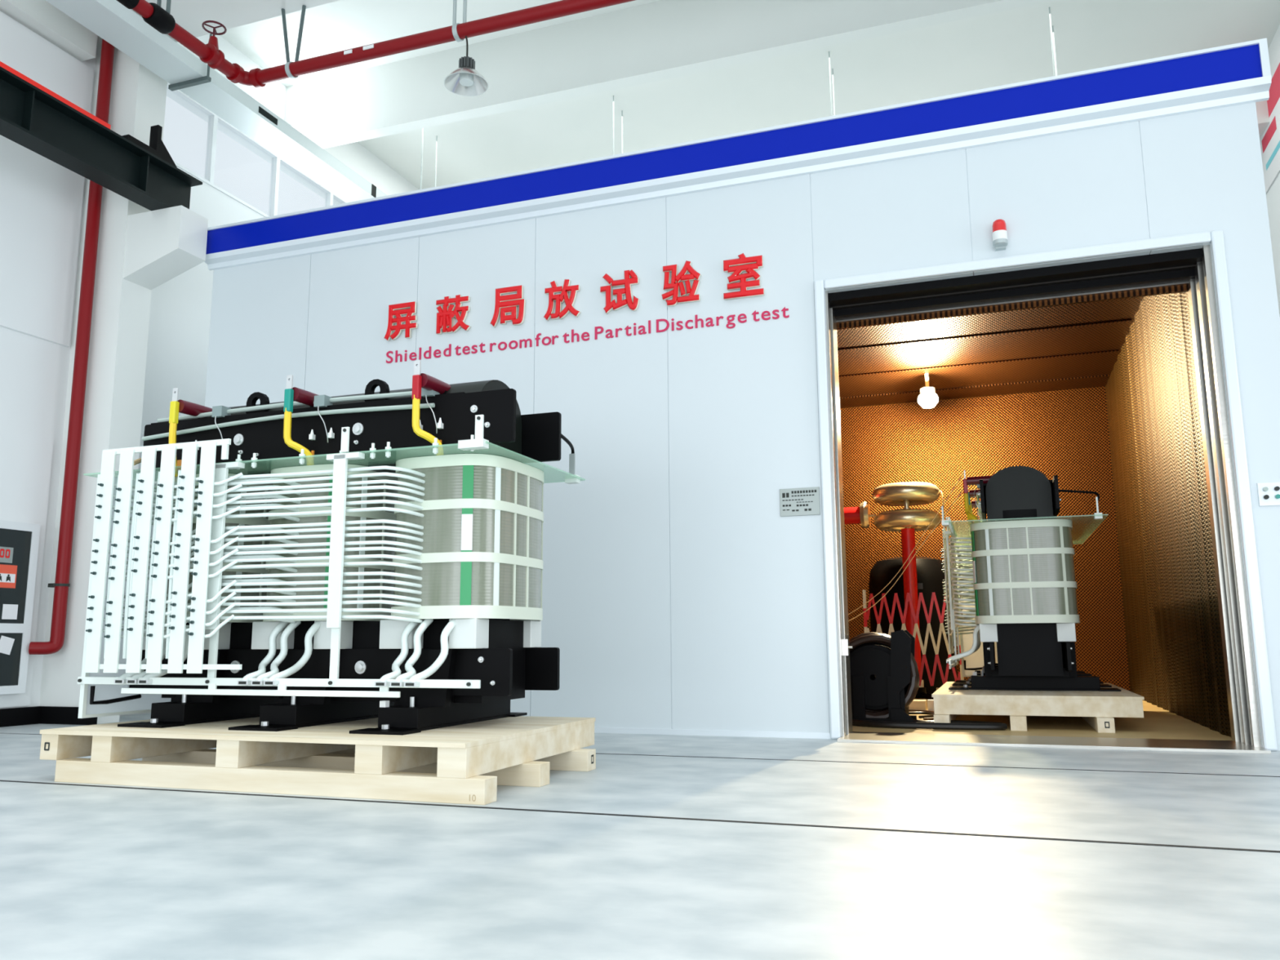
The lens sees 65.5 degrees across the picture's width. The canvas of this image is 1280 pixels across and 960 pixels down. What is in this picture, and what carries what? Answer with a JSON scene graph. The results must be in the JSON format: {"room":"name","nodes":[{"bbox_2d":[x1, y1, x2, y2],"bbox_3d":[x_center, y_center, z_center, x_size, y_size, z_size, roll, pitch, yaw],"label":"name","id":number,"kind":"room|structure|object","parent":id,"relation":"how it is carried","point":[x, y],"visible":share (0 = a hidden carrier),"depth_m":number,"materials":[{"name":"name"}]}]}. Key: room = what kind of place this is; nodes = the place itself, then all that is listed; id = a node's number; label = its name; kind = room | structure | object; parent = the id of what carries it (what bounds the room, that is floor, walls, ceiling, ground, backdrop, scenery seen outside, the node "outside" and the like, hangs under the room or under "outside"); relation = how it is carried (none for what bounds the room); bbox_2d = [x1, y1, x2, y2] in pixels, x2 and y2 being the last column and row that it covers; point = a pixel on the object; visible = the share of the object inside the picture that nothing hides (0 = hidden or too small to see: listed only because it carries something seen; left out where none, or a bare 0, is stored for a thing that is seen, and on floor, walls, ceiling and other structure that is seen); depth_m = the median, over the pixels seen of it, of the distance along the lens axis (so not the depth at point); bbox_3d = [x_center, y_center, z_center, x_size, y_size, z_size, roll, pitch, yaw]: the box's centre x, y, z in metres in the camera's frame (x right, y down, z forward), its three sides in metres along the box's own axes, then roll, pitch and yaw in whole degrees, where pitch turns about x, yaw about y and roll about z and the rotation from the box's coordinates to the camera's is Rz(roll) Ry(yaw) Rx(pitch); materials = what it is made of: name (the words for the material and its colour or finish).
{"room":"factory hall","nodes":[
{"label":"factory hall","id":0,"kind":"room"},
{"bbox_2d":[39,35,208,724],"bbox_3d":[-4.108,-1.405,8.143,1.050,6.620,0.300,-4,-10,19],"label":"wall column","id":1,"kind":"structure","parent":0,"point":[140,249],"depth_m":8.03,"materials":[{"name":"paint"}]},
{"bbox_2d":[40,706,97,724],"bbox_3d":[-4.335,1.787,7.543,0.560,0.130,0.018,-4,-10,19],"label":"baseboard","id":2,"kind":"structure","parent":1,"relation":"attached to","point":[49,714],"depth_m":7.55,"materials":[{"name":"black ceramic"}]},
{"bbox_2d":[28,38,114,654],"bbox_3d":[-4.533,-1.645,8.057,0.228,6.027,0.159,3,-10,-20],"label":"riser pipe","id":3,"kind":"object","parent":1,"relation":"attached to","point":[61,584],"visible":0.98,"depth_m":7.88,"materials":[{"name":"red metal"}]},
{"bbox_2d":[0,61,202,210],"bbox_3d":[-4.494,-2.788,6.336,0.220,0.660,4.350,-4,-10,19],"label":"beam","id":4,"kind":"structure","parent":1,"relation":"attached to","point":[33,116],"depth_m":7.37,"materials":[{"name":"black metal"}]},
{"bbox_2d":[0,10,418,715],"bbox_3d":[-4.275,-1.221,9.527,0.200,6.700,11.500,-4,-10,19],"label":"wall","id":5,"kind":"structure","parent":0,"point":[34,371],"depth_m":9.07,"materials":[{"name":"white paint"}]},
{"bbox_2d":[0,520,40,694],"bbox_3d":[-4.797,0.914,7.199,0.100,1.270,0.810,-4,-10,19],"label":"notice board","id":6,"kind":"object","parent":5,"relation":"attached to","point":[19,541],"visible":1,"depth_m":7.44,"materials":[{"name":"white paint"}]},
{"bbox_2d":[0,706,40,727],"bbox_3d":[-5.255,1.522,5.865,0.045,0.130,3.840,-4,-10,19],"label":"baseboard","id":7,"kind":"structure","parent":5,"relation":"attached to","point":[11,717],"depth_m":7.47,"materials":[{"name":"black ceramic"}]},
{"bbox_2d":[0,429,53,707],"bbox_3d":[-5.288,0.424,5.998,0.025,2.060,3.740,-4,-10,19],"label":"wall panel","id":8,"kind":"object","parent":5,"relation":"attached to","point":[25,460],"depth_m":7.63,"materials":[{"name":"white paint"}]},
{"bbox_2d":[0,11,93,346],"bbox_3d":[-5.293,-2.565,6.508,0.035,2.435,3.800,-4,-10,19],"label":"wall panel","id":9,"kind":"object","parent":5,"relation":"attached to","point":[41,199],"depth_m":7.88,"materials":[{"name":"white paint"}]},
{"bbox_2d":[0,0,97,61],"bbox_3d":[-5.260,-3.981,6.667,0.160,0.350,3.700,-4,-10,19],"label":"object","id":10,"kind":"structure","parent":5,"relation":"attached to","point":[42,17],"depth_m":8.00,"materials":[{"name":"paint"}]},
{"bbox_2d":[166,82,216,185],"bbox_3d":[-4.381,-3.321,9.373,0.070,0.760,0.920,-4,-10,19],"label":"window","id":11,"kind":"structure","parent":5,"relation":"in","point":[207,179],"depth_m":9.75,"materials":[{"name":"white paint"}]},
{"bbox_2d":[210,115,278,217],"bbox_3d":[-4.073,-3.185,10.229,0.070,0.760,0.920,-4,-10,19],"label":"window","id":12,"kind":"structure","parent":5,"relation":"in","point":[274,166],"depth_m":10.40,"materials":[{"name":"white paint"}]},
{"bbox_2d":[275,156,332,215],"bbox_3d":[-3.764,-3.049,11.085,0.070,0.760,0.920,-4,-10,19],"label":"window","id":13,"kind":"structure","parent":5,"relation":"in","point":[328,193],"depth_m":11.12,"materials":[{"name":"white paint"}]},
{"bbox_2d":[331,192,346,205],"bbox_3d":[-3.456,-2.913,11.941,0.070,0.760,0.920,-4,-10,19],"label":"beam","id":14,"kind":"structure","parent":5,"relation":"in","point":[335,197],"depth_m":11.69,"materials":[{"name":"white metal"}]},
{"bbox_2d":[284,0,1056,148],"bbox_3d":[0.861,-4.242,9.275,10.000,0.720,0.160,-4,-10,19],"label":"beam","id":15,"kind":"structure","parent":5,"relation":"attached to","point":[664,39],"depth_m":9.63,"materials":[{"name":"paint"}]},
{"bbox_2d":[1255,100,1269,135],"bbox_3d":[1.920,-3.774,12.215,10.000,0.720,0.300,-4,-10,19],"label":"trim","id":16,"kind":"structure","parent":5,"relation":"attached to","point":[1262,111],"depth_m":10.41,"materials":[{"name":"paint"}]},
{"bbox_2d":[0,697,1279,959],"bbox_3d":[-0.028,1.386,4.519,11.200,0.104,16.800,-4,-10,19],"label":"floor","id":17,"kind":"structure","parent":0,"point":[87,873],"depth_m":2.75,"materials":[{"name":"concrete"}]},
{"bbox_2d":[40,715,595,804],"bbox_3d":[-1.416,1.259,4.674,2.236,0.222,1.300,-4,-10,19],"label":"wooden pallet","id":18,"kind":"object","parent":17,"relation":"on","point":[464,763],"visible":0.88,"depth_m":4.19,"materials":[{"name":"brown wood"}]},
{"bbox_2d":[77,360,580,735],"bbox_3d":[-1.542,0.361,4.994,2.255,1.655,1.215,-4,-10,19],"label":"transformer","id":19,"kind":"object","parent":18,"relation":"on","point":[307,558],"visible":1,"depth_m":4.60,"materials":[{"name":"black metal"}]},
{"bbox_2d":[84,438,425,673],"bbox_3d":[-1.796,0.347,4.591,1.663,1.067,0.291,-4,-10,19],"label":"busbars","id":20,"kind":"object","parent":19,"relation":"on","point":[304,557],"depth_m":4.57,"materials":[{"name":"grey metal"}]},
{"bbox_2d":[0,780,1279,853],"bbox_3d":[-0.515,1.195,3.617,10.500,0.002,0.022,-4,-10,19],"label":"floor line","id":21,"kind":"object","parent":17,"relation":"in","point":[677,818],"depth_m":3.35,"materials":[{"name":"black paint"}]},
{"bbox_2d":[1,733,1279,777],"bbox_3d":[0.074,1.455,5.252,10.500,0.002,0.014,-4,-10,19],"label":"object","id":22,"kind":"structure","parent":17,"relation":"in","point":[2,733],"depth_m":4.77,"materials":[{"name":"black"}]},
{"bbox_2d":[848,629,919,722],"bbox_3d":[1.685,1.410,7.130,0.602,0.660,0.395,-4,-10,19],"label":"cable reel","id":23,"kind":"object","parent":17,"relation":"on","point":[887,696],"visible":0.8,"depth_m":6.99,"materials":[{"name":"black plastic"}]},
{"bbox_2d":[871,481,942,699],"bbox_3d":[2.680,1.104,9.843,0.664,2.115,0.664,-4,-10,19],"label":"high-voltage test electrode","id":24,"kind":"object","parent":17,"relation":"on","point":[906,521],"visible":0.93,"depth_m":9.77,"materials":[{"name":"red paint"}]},
{"bbox_2d":[844,501,876,528],"bbox_3d":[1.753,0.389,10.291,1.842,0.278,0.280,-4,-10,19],"label":"coupling capacitor","id":25,"kind":"object","parent":24,"relation":"attached to","point":[861,514],"visible":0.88,"depth_m":10.06,"materials":[{"name":"red paint"}]},
{"bbox_2d":[940,490,945,527],"bbox_3d":[2.965,0.612,9.653,0.026,1.075,0.283,-2,-9,12],"label":"wire","id":26,"kind":"object","parent":24,"relation":"attached to","point":[940,491],"visible":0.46,"depth_m":9.80,"materials":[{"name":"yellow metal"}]},
{"bbox_2d":[868,556,956,697],"bbox_3d":[2.894,1.552,10.584,0.860,1.465,0.865,-4,-10,19],"label":"barrier","id":27,"kind":"object","parent":17,"relation":"on","point":[930,575],"visible":0.51,"depth_m":10.27,"materials":[{"name":"black metal"}]},
{"bbox_2d":[862,590,964,685],"bbox_3d":[2.588,1.570,9.437,0.890,1.068,0.040,-4,-10,19],"label":"barrier","id":28,"kind":"object","parent":17,"relation":"on","point":[866,615],"visible":0.53,"depth_m":9.43,"materials":[{"name":"red paint"}]},
{"bbox_2d":[908,699,927,710],"bbox_3d":[2.326,1.917,8.476,0.220,0.080,0.200,-4,-10,19],"label":"offcut","id":29,"kind":"object","parent":17,"relation":"on","point":[916,704],"visible":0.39,"depth_m":8.38,"materials":[{"name":"brown wood"}]},
{"bbox_2d":[908,711,933,718],"bbox_3d":[1.871,1.853,7.873,0.912,0.020,0.465,-4,-10,19],"label":"cable","id":30,"kind":"object","parent":17,"relation":"on","point":[931,714],"visible":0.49,"depth_m":7.90,"materials":[{"name":"black plastic"}]},
{"bbox_2d":[908,709,933,719],"bbox_3d":[2.185,1.854,7.903,0.380,0.024,1.205,1,-9,-8],"label":"cable","id":31,"kind":"object","parent":17,"relation":"on","point":[909,710],"visible":0.21,"depth_m":8.07,"materials":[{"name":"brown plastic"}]},
{"bbox_2d":[852,719,1007,729],"bbox_3d":[1.943,1.656,6.745,1.031,0.044,0.290,-4,-10,19],"label":"cable","id":32,"kind":"object","parent":17,"relation":"on","point":[920,724],"visible":0.93,"depth_m":6.63,"materials":[{"name":"black plastic"}]},
{"bbox_2d":[927,699,933,711],"bbox_3d":[2.472,1.886,8.321,0.120,0.090,0.120,-4,-10,19],"label":"box","id":33,"kind":"object","parent":17,"relation":"on","point":[930,702],"visible":0.31,"depth_m":8.28,"materials":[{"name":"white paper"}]},
{"bbox_2d":[931,681,1144,733],"bbox_3d":[2.942,1.681,7.488,1.300,0.222,2.236,-4,-10,19],"label":"wooden pallet","id":34,"kind":"object","parent":17,"relation":"on","point":[1099,709],"visible":0.7,"depth_m":6.56,"materials":[{"name":"brown wood"}]},
{"bbox_2d":[940,466,1120,691],"bbox_3d":[3.067,0.821,8.053,1.215,1.655,2.255,-4,-10,19],"label":"transformer","id":35,"kind":"object","parent":34,"relation":"on","point":[1011,594],"visible":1,"depth_m":7.14,"materials":[{"name":"black metal"}]},
{"bbox_2d":[848,489,963,621],"bbox_3d":[1.681,0.976,8.981,2.652,1.620,0.103,-8,-12,38],"label":"wire","id":36,"kind":"object","parent":35,"relation":"attached to","point":[962,490],"visible":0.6,"depth_m":8.46,"materials":[{"name":"orange metal"}]},
{"bbox_2d":[848,471,964,614],"bbox_3d":[1.744,0.931,8.861,0.338,1.571,3.061,6,-11,-35],"label":"wire","id":37,"kind":"object","parent":35,"relation":"attached to","point":[963,472],"visible":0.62,"depth_m":8.35,"materials":[{"name":"orange metal"}]},
{"bbox_2d":[940,527,977,653],"bbox_3d":[2.668,0.913,8.296,0.291,1.067,1.663,-4,-10,19],"label":"tap","id":38,"kind":"object","parent":35,"relation":"on","point":[952,598],"depth_m":8.08,"materials":[{"name":"grey metal"}]},
{"bbox_2d":[204,102,1279,751],"bbox_3d":[0.079,-0.274,6.937,7.596,3.950,0.320,-4,-10,19],"label":"wall","id":39,"kind":"structure","parent":0,"point":[743,628],"depth_m":6.61,"materials":[{"name":"white metal"}]},
{"bbox_2d":[384,301,417,341],"bbox_3d":[-1.819,-1.206,7.574,0.281,0.282,0.043,-4,-10,19],"label":"sign character","id":40,"kind":"object","parent":39,"relation":"attached to","point":[399,319],"visible":1,"depth_m":7.55,"materials":[{"name":"red plastic"}]},
{"bbox_2d":[386,343,451,363],"bbox_3d":[-1.673,-0.951,7.500,0.561,0.095,0.006,-4,-10,19],"label":"sign word","id":41,"kind":"object","parent":39,"relation":"attached to","point":[450,344],"visible":1,"depth_m":7.49,"materials":[{"name":"red plastic"}]},
{"bbox_2d":[435,294,471,334],"bbox_3d":[-1.392,-1.237,7.425,0.289,0.284,0.043,-4,-10,19],"label":"sign character","id":42,"kind":"object","parent":39,"relation":"attached to","point":[446,314],"visible":1,"depth_m":7.41,"materials":[{"name":"red plastic"}]},
{"bbox_2d":[454,342,485,355],"bbox_3d":[-1.258,-0.969,7.354,0.254,0.077,0.006,-4,-10,19],"label":"sign word","id":43,"kind":"object","parent":39,"relation":"attached to","point":[481,345],"visible":1,"depth_m":7.35,"materials":[{"name":"red plastic"}]},
{"bbox_2d":[490,284,525,327],"bbox_3d":[-0.967,-1.268,7.276,0.275,0.291,0.043,-4,-10,19],"label":"sign character","id":44,"kind":"object","parent":39,"relation":"attached to","point":[504,304],"visible":1,"depth_m":7.25,"materials":[{"name":"red plastic"}]},
{"bbox_2d":[489,338,532,351],"bbox_3d":[-0.941,-0.982,7.242,0.338,0.064,0.006,-4,-10,19],"label":"sign word","id":45,"kind":"object","parent":39,"relation":"attached to","point":[527,340],"visible":1,"depth_m":7.24,"materials":[{"name":"red plastic"}]},
{"bbox_2d":[535,333,558,346],"bbox_3d":[-0.669,-1.014,7.149,0.184,0.095,0.006,-4,-10,19],"label":"sign word","id":46,"kind":"object","parent":39,"relation":"attached to","point":[553,337],"visible":1,"depth_m":7.15,"materials":[{"name":"red plastic"}]},
{"bbox_2d":[543,279,580,320],"bbox_3d":[-0.558,-1.295,7.133,0.282,0.291,0.043,-4,-10,19],"label":"sign character","id":47,"kind":"object","parent":39,"relation":"attached to","point":[563,296],"visible":1,"depth_m":7.12,"materials":[{"name":"red plastic"}]},
{"bbox_2d":[562,328,589,342],"bbox_3d":[-0.455,-1.027,7.074,0.206,0.094,0.006,-4,-10,19],"label":"sign word","id":48,"kind":"object","parent":39,"relation":"attached to","point":[565,335],"visible":1,"depth_m":7.07,"materials":[{"name":"red plastic"}]},
{"bbox_2d":[600,269,639,314],"bbox_3d":[-0.142,-1.320,6.988,0.285,0.298,0.043,-4,-10,19],"label":"sign character","id":49,"kind":"object","parent":39,"relation":"attached to","point":[611,304],"visible":1,"depth_m":6.96,"materials":[{"name":"red plastic"}]},
{"bbox_2d":[595,320,650,339],"bbox_3d":[-0.122,-1.048,6.957,0.416,0.094,0.006,-4,-10,19],"label":"sign word","id":50,"kind":"object","parent":39,"relation":"attached to","point":[627,327],"visible":1,"depth_m":6.95,"materials":[{"name":"red plastic"}]},
{"bbox_2d":[415,292,830,730],"bbox_3d":[-1.164,0.321,7.132,5.060,2.855,0.014,-4,-10,19],"label":"trim","id":51,"kind":"structure","parent":39,"relation":"attached to","point":[814,292],"depth_m":6.49,"materials":[{"name":"silver metal"}]},
{"bbox_2d":[662,260,701,306],"bbox_3d":[0.284,-1.354,6.839,0.280,0.306,0.043,-4,-10,19],"label":"sign character","id":52,"kind":"object","parent":39,"relation":"attached to","point":[675,285],"visible":1,"depth_m":6.82,"materials":[{"name":"red plastic"}]},
{"bbox_2d":[656,313,746,332],"bbox_3d":[0.414,-1.068,6.767,0.638,0.123,0.006,-4,-10,19],"label":"sign word","id":53,"kind":"object","parent":39,"relation":"attached to","point":[717,318],"visible":1,"depth_m":6.77,"materials":[{"name":"red plastic"}]},
{"bbox_2d":[594,727,831,738],"bbox_3d":[-1.187,1.711,6.899,5.005,0.035,0.012,-4,-10,19],"label":"baseboard","id":54,"kind":"structure","parent":39,"relation":"attached to","point":[597,730],"depth_m":6.31,"materials":[{"name":"silver metal"}]},
{"bbox_2d":[204,38,1271,270],"bbox_3d":[0.008,-2.154,7.032,7.702,0.333,0.108,-4,-10,19],"label":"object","id":55,"kind":"object","parent":39,"relation":"attached to","point":[1237,73],"visible":0.88,"depth_m":6.67,"materials":[{"name":"blue"}]},
{"bbox_2d":[723,253,764,300],"bbox_3d":[0.696,-1.377,6.694,0.275,0.306,0.043,-4,-10,19],"label":"sign character","id":56,"kind":"object","parent":39,"relation":"attached to","point":[736,267],"visible":1,"depth_m":6.67,"materials":[{"name":"red plastic"}]},
{"bbox_2d":[751,306,789,321],"bbox_3d":[0.866,-1.102,6.609,0.250,0.077,0.006,-4,-10,19],"label":"sign word","id":57,"kind":"object","parent":39,"relation":"attached to","point":[784,309],"visible":1,"depth_m":6.61,"materials":[{"name":"red plastic"}]},
{"bbox_2d":[779,486,820,516],"bbox_3d":[1.020,0.139,6.355,0.256,0.178,0.010,-4,-10,19],"label":"name plaque","id":58,"kind":"object","parent":39,"relation":"attached to","point":[805,500],"visible":1,"depth_m":6.35,"materials":[{"name":"grey metal"}]},
{"bbox_2d":[417,106,1270,311],"bbox_3d":[0.020,-1.710,7.028,7.600,1.065,0.015,-4,-10,19],"label":"trim","id":59,"kind":"structure","parent":39,"relation":"attached to","point":[1255,106],"depth_m":6.30,"materials":[{"name":"silver metal"}]},
{"bbox_2d":[991,218,1008,251],"bbox_3d":[2.220,-1.519,6.138,0.088,0.178,0.099,-4,-10,19],"label":"beacon","id":60,"kind":"object","parent":39,"relation":"attached to","point":[1000,241],"visible":1,"depth_m":6.10,"materials":[{"name":"red plastic"}]},
{"bbox_2d":[836,271,1188,329],"bbox_3d":[2.352,-1.404,6.518,2.165,0.620,0.030,-4,-10,19],"label":"trim","id":61,"kind":"structure","parent":39,"relation":"attached to","point":[1184,288],"depth_m":6.43,"materials":[{"name":"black metal"}]},
{"bbox_2d":[813,230,1277,753],"bbox_3d":[2.304,0.085,6.013,2.360,2.920,0.560,-4,-10,19],"label":"door frame","id":62,"kind":"structure","parent":39,"relation":"in","point":[1193,268],"depth_m":5.95,"materials":[{"name":"white metal"}]},
{"bbox_2d":[1257,481,1279,506],"bbox_3d":[3.491,0.075,5.466,0.160,0.130,0.026,-4,-10,19],"label":"plate","id":63,"kind":"object","parent":39,"relation":"attached to","point":[1268,493],"visible":1,"depth_m":5.48,"materials":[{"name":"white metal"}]},
{"bbox_2d":[217,0,1279,189],"bbox_3d":[-0.279,-5.163,6.189,10.400,0.130,15.800,-4,-10,19],"label":"ceiling","id":64,"kind":"structure","parent":0,"point":[1014,46],"depth_m":10.56,"materials":[{"name":"paint"}]},
{"bbox_2d":[130,0,338,42],"bbox_3d":[0.163,-4.486,6.572,9.500,1.090,0.710,-4,-10,19],"label":"ceiling","id":65,"kind":"structure","parent":64,"relation":"attached to","point":[189,15],"depth_m":7.85,"materials":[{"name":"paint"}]},
{"bbox_2d":[420,128,423,189],"bbox_3d":[-2.536,-2.831,11.446,0.014,2.770,0.014,-4,-10,19],"label":"suspension rod","id":66,"kind":"object","parent":64,"relation":"hanging from","point":[423,128],"visible":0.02,"depth_m":11.59,"materials":[{"name":"silver metal"}]},
{"bbox_2d":[435,135,437,186],"bbox_3d":[-2.441,-2.780,11.769,0.014,2.770,0.014,-4,-10,19],"label":"suspension rod","id":67,"kind":"object","parent":64,"relation":"hanging from","point":[436,135],"visible":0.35,"depth_m":11.93,"materials":[{"name":"silver metal"}]},
{"bbox_2d":[613,95,613,155],"bbox_3d":[-0.289,-2.932,10.910,0.014,2.770,0.014,-4,-10,19],"label":"suspension rod","id":68,"kind":"object","parent":64,"relation":"hanging from","point":[613,95],"visible":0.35,"depth_m":11.07,"materials":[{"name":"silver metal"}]},
{"bbox_2d":[621,110,622,153],"bbox_3d":[-0.197,-2.882,11.224,0.014,2.770,0.014,-4,-10,19],"label":"suspension rod","id":69,"kind":"object","parent":64,"relation":"hanging from","point":[621,110],"visible":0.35,"depth_m":11.41,"materials":[{"name":"silver metal"}]},
{"bbox_2d":[828,51,832,115],"bbox_3d":[1.970,-3.078,10.098,0.014,2.770,0.014,-4,-10,19],"label":"suspension rod","id":70,"kind":"object","parent":64,"relation":"hanging from","point":[828,51],"visible":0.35,"depth_m":10.26,"materials":[{"name":"silver metal"}]},
{"bbox_2d":[831,68,835,115],"bbox_3d":[2.067,-3.028,10.410,0.014,2.770,0.014,-4,-10,19],"label":"suspension rod","id":71,"kind":"object","parent":64,"relation":"hanging from","point":[832,68],"visible":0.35,"depth_m":10.58,"materials":[{"name":"silver metal"}]},
{"bbox_2d":[1048,7,1055,75],"bbox_3d":[3.968,-3.203,9.398,0.014,2.770,0.014,-4,-10,19],"label":"suspension rod","id":72,"kind":"object","parent":64,"relation":"hanging from","point":[1049,7],"visible":0.35,"depth_m":9.55,"materials":[{"name":"silver metal"}]},
{"bbox_2d":[1052,25,1057,75],"bbox_3d":[4.121,-3.157,9.690,0.014,2.770,0.014,-4,-10,19],"label":"suspension rod","id":73,"kind":"object","parent":64,"relation":"hanging from","point":[1052,25],"visible":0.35,"depth_m":9.86,"materials":[{"name":"silver metal"}]},
{"bbox_2d":[840,386,1130,691],"bbox_3d":[3.409,0.730,11.338,4.350,3.330,0.100,-4,-10,19],"label":"wall","id":74,"kind":"structure","parent":0,"point":[1064,433],"depth_m":11.23,"materials":[{"name":"brown metal"}]},
{"bbox_2d":[836,296,1144,408],"bbox_3d":[2.494,-1.320,9.172,4.200,0.062,5.150,-4,-10,19],"label":"ceiling","id":75,"kind":"structure","parent":0,"point":[1076,345],"depth_m":9.64,"materials":[{"name":"orange metal"}]},
{"bbox_2d":[917,373,938,408],"bbox_3d":[2.994,-0.925,10.354,0.210,0.370,0.210,-4,-10,19],"label":"ceiling light","id":76,"kind":"object","parent":75,"relation":"attached to","point":[928,398],"visible":1,"depth_m":10.28,"materials":[{"name":"beige glass"}]},
{"bbox_2d":[1105,291,1231,737],"bbox_3d":[4.371,0.225,8.250,0.238,3.330,5.150,-4,-10,19],"label":"wall","id":77,"kind":"structure","parent":0,"point":[1174,638],"depth_m":7.66,"materials":[{"name":"gold metal"}]},
{"bbox_2d":[1266,24,1279,315],"bbox_3d":[5.955,-1.551,7.881,0.200,6.700,7.000,-4,-10,19],"label":"wall","id":78,"kind":"structure","parent":0,"point":[1273,195],"depth_m":10.43,"materials":[{"name":"white paint"}]},
{"bbox_2d":[281,4,306,79],"bbox_3d":[-2.722,-3.424,7.774,0.186,0.593,0.126,3,-10,-18],"label":"hanger","id":79,"kind":"object","parent":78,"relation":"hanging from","point":[288,73],"visible":0.8,"depth_m":7.77,"materials":[{"name":"silver metal"}]},
{"bbox_2d":[452,0,466,42],"bbox_3d":[-1.330,-3.505,7.314,0.106,0.591,0.119,3,-10,-19],"label":"hanger","id":80,"kind":"object","parent":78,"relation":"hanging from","point":[455,35],"visible":0.77,"depth_m":7.28,"materials":[{"name":"silver metal"}]},
{"bbox_2d":[116,0,635,88],"bbox_3d":[0.174,-3.750,4.915,8.472,0.318,3.712,-4,-10,19],"label":"pipe","id":81,"kind":"object","parent":80,"relation":"hanging from","point":[153,14],"visible":1,"depth_m":7.32,"materials":[{"name":"red metal"}]},
{"bbox_2d":[156,0,171,13],"bbox_3d":[-3.429,-3.515,7.169,0.125,0.592,0.036,-4,-10,19],"label":"hanger","id":82,"kind":"object","parent":81,"relation":"attached to","point":[158,2],"visible":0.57,"depth_m":7.13,"materials":[{"name":"silver metal"}]},
{"bbox_2d":[444,35,488,96],"bbox_3d":[-1.246,-3.035,7.166,0.320,0.403,0.320,-4,-10,19],"label":"lamp","id":83,"kind":"object","parent":81,"relation":"hanging from","point":[464,81],"visible":1,"depth_m":7.17,"materials":[{"name":"white metal"}]},
{"bbox_2d":[459,72,473,86],"bbox_3d":[-1.245,-2.896,7.144,0.099,0.090,0.099,-4,-10,19],"label":"diffuser","id":84,"kind":"object","parent":83,"relation":"attached to","point":[466,79],"depth_m":7.11,"materials":[{"name":"white glass"}]},
{"bbox_2d":[458,56,475,69],"bbox_3d":[-1.246,-2.982,7.157,0.117,0.085,0.114,-4,-10,19],"label":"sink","id":85,"kind":"object","parent":83,"relation":"in","point":[465,61],"depth_m":7.11,"materials":[{"name":"grey metal"}]},
{"bbox_2d":[1259,52,1279,193],"bbox_3d":[6.473,-3.707,10.080,0.015,1.050,2.200,-4,-10,19],"label":"banner","id":86,"kind":"object","parent":78,"relation":"attached to","point":[1269,141],"visible":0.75,"depth_m":10.28,"materials":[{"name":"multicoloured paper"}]},
{"bbox_3d":[2.358,-0.716,12.914,10.400,6.700,0.200,-4,-10,19],"label":"wall","id":87,"kind":"structure","parent":0,"visible":0},
{"bbox_2d":[45,0,386,202],"bbox_3d":[-3.354,-3.462,9.875,0.420,0.635,10.100,-4,-10,19],"label":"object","id":88,"kind":"structure","parent":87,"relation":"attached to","point":[117,24],"depth_m":8.67,"materials":[{"name":"silver metal"}]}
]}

